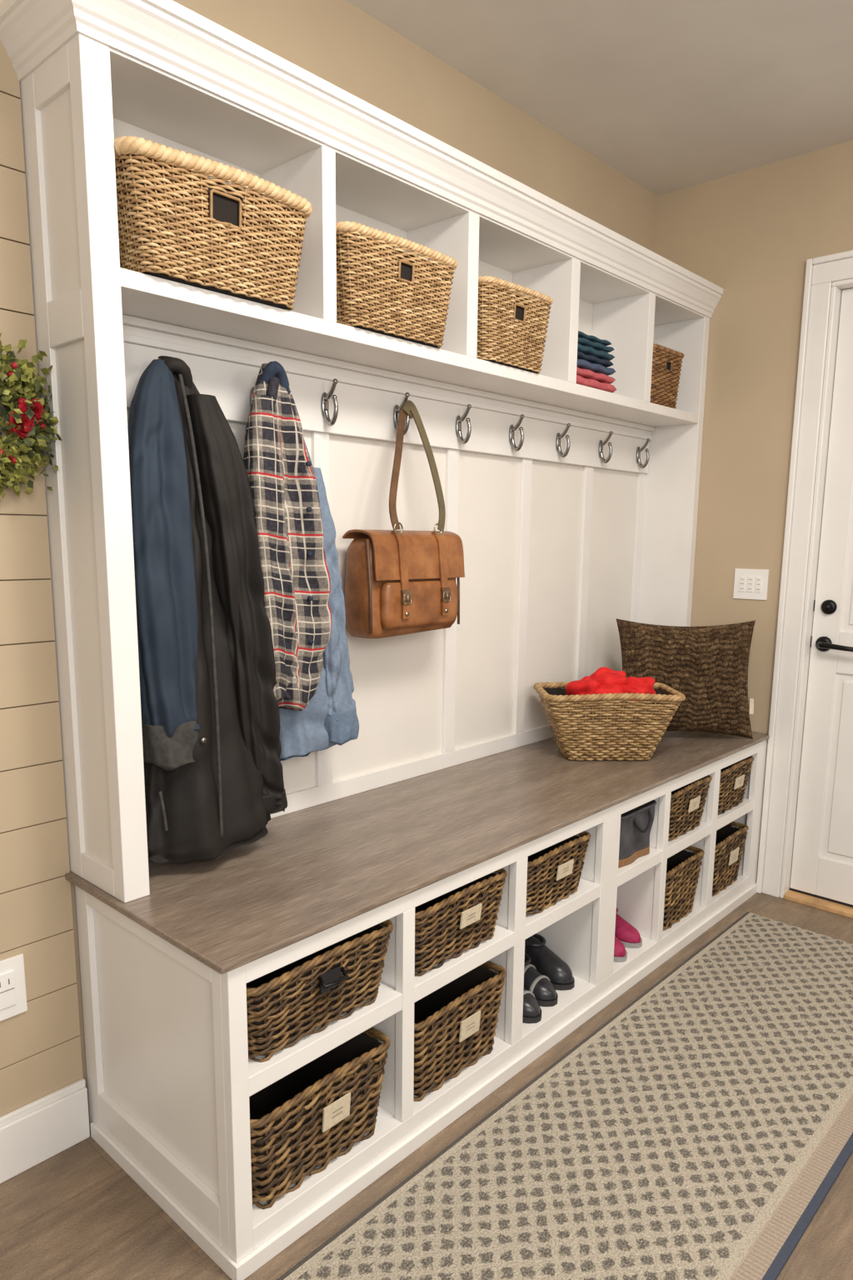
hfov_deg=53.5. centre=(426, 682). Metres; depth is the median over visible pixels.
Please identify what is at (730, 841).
storage basket
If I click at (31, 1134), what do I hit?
baseboard
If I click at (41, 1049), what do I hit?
wall
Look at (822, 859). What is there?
door
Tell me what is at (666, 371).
wicker basket
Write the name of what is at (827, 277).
trim
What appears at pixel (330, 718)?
denim shirt
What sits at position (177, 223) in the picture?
wicker basket
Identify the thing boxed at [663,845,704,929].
storage basket
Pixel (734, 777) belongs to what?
storage basket
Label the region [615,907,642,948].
sneaker
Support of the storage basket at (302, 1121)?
on the hall tree
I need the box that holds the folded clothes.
[576,330,616,392]
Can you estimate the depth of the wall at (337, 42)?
1.85 m
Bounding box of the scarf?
[565,666,656,700]
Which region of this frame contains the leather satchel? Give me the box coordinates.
[342,400,464,638]
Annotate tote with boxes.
[618,800,656,868]
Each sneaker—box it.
[613,935,627,962]
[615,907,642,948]
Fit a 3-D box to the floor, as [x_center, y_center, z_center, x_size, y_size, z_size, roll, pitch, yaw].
[0.549,1.020,0.573,3.350,0.050,4.946,9,13,42]
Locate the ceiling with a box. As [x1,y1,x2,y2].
[345,0,852,195]
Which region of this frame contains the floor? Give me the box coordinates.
[0,892,852,1279]
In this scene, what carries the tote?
on the hall tree
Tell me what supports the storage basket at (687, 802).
in the hall tree
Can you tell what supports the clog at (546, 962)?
on the hall tree
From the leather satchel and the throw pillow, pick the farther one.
the throw pillow
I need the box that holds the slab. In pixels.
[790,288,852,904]
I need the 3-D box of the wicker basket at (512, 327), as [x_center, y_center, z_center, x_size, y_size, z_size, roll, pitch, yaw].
[0.145,-0.791,1.913,0.184,0.167,0.257,9,13,42]
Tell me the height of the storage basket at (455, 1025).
0.177 m
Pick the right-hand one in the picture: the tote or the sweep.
the sweep
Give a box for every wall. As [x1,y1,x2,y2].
[0,0,83,1116]
[0,0,657,1127]
[655,140,852,733]
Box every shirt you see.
[243,360,331,710]
[279,440,359,761]
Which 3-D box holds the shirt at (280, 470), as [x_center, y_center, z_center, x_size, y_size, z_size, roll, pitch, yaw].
[-0.266,-0.257,1.546,0.126,0.633,0.183,9,13,42]
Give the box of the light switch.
[733,568,769,599]
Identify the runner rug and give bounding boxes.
[275,911,852,1279]
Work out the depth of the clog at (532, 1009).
1.79 m
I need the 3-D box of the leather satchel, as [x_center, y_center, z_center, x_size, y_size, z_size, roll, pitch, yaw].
[-0.039,-0.353,1.816,0.124,0.499,0.282,9,13,42]
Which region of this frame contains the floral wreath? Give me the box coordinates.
[0,332,61,501]
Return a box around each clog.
[522,987,541,1023]
[524,953,558,1006]
[525,933,574,990]
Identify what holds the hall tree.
on the floor
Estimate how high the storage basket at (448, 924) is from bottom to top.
0.141 m
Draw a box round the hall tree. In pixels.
[0,0,769,1279]
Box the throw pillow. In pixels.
[615,618,755,739]
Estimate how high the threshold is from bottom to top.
0.014 m
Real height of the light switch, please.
0.090 m
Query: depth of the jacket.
1.35 m
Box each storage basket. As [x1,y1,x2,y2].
[245,920,394,1062]
[249,1026,390,1209]
[413,960,506,1101]
[415,868,507,976]
[525,830,591,914]
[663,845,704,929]
[668,775,712,839]
[712,821,749,895]
[718,755,754,814]
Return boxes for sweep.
[790,887,852,907]
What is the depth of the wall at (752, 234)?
2.48 m
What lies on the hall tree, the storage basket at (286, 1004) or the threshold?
the storage basket at (286, 1004)
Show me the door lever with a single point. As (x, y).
(828, 607)
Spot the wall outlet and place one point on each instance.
(12, 985)
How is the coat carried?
hanging from the hall tree
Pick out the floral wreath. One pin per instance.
(26, 413)
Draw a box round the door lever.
[810,600,852,651]
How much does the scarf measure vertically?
0.100 m
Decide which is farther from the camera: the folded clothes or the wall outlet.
the folded clothes
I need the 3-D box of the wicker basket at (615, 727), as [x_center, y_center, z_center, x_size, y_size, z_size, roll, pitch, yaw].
[0.479,0.101,2.266,0.369,0.186,0.215,0,10,-2]
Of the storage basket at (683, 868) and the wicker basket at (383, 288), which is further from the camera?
the storage basket at (683, 868)
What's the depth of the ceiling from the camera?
1.90 m
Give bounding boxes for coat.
[143,355,287,864]
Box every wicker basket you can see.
[114,135,312,310]
[335,220,458,349]
[476,275,553,374]
[534,681,685,760]
[650,343,684,409]
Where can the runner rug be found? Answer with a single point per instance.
(700, 1131)
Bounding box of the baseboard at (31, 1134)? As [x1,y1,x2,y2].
[0,1078,89,1184]
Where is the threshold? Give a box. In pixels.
[784,890,852,918]
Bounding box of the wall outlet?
[0,953,27,1020]
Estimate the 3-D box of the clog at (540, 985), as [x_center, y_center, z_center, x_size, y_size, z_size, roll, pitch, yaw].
[0.226,0.662,1.906,0.161,0.071,0.078,9,13,42]
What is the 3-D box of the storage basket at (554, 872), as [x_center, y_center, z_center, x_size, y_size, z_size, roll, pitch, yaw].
[0.159,0.387,1.886,0.345,0.138,0.251,9,13,42]
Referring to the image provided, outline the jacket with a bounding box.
[127,359,206,770]
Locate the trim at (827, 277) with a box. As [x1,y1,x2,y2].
[756,250,852,898]
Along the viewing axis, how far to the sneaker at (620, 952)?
2.05 m

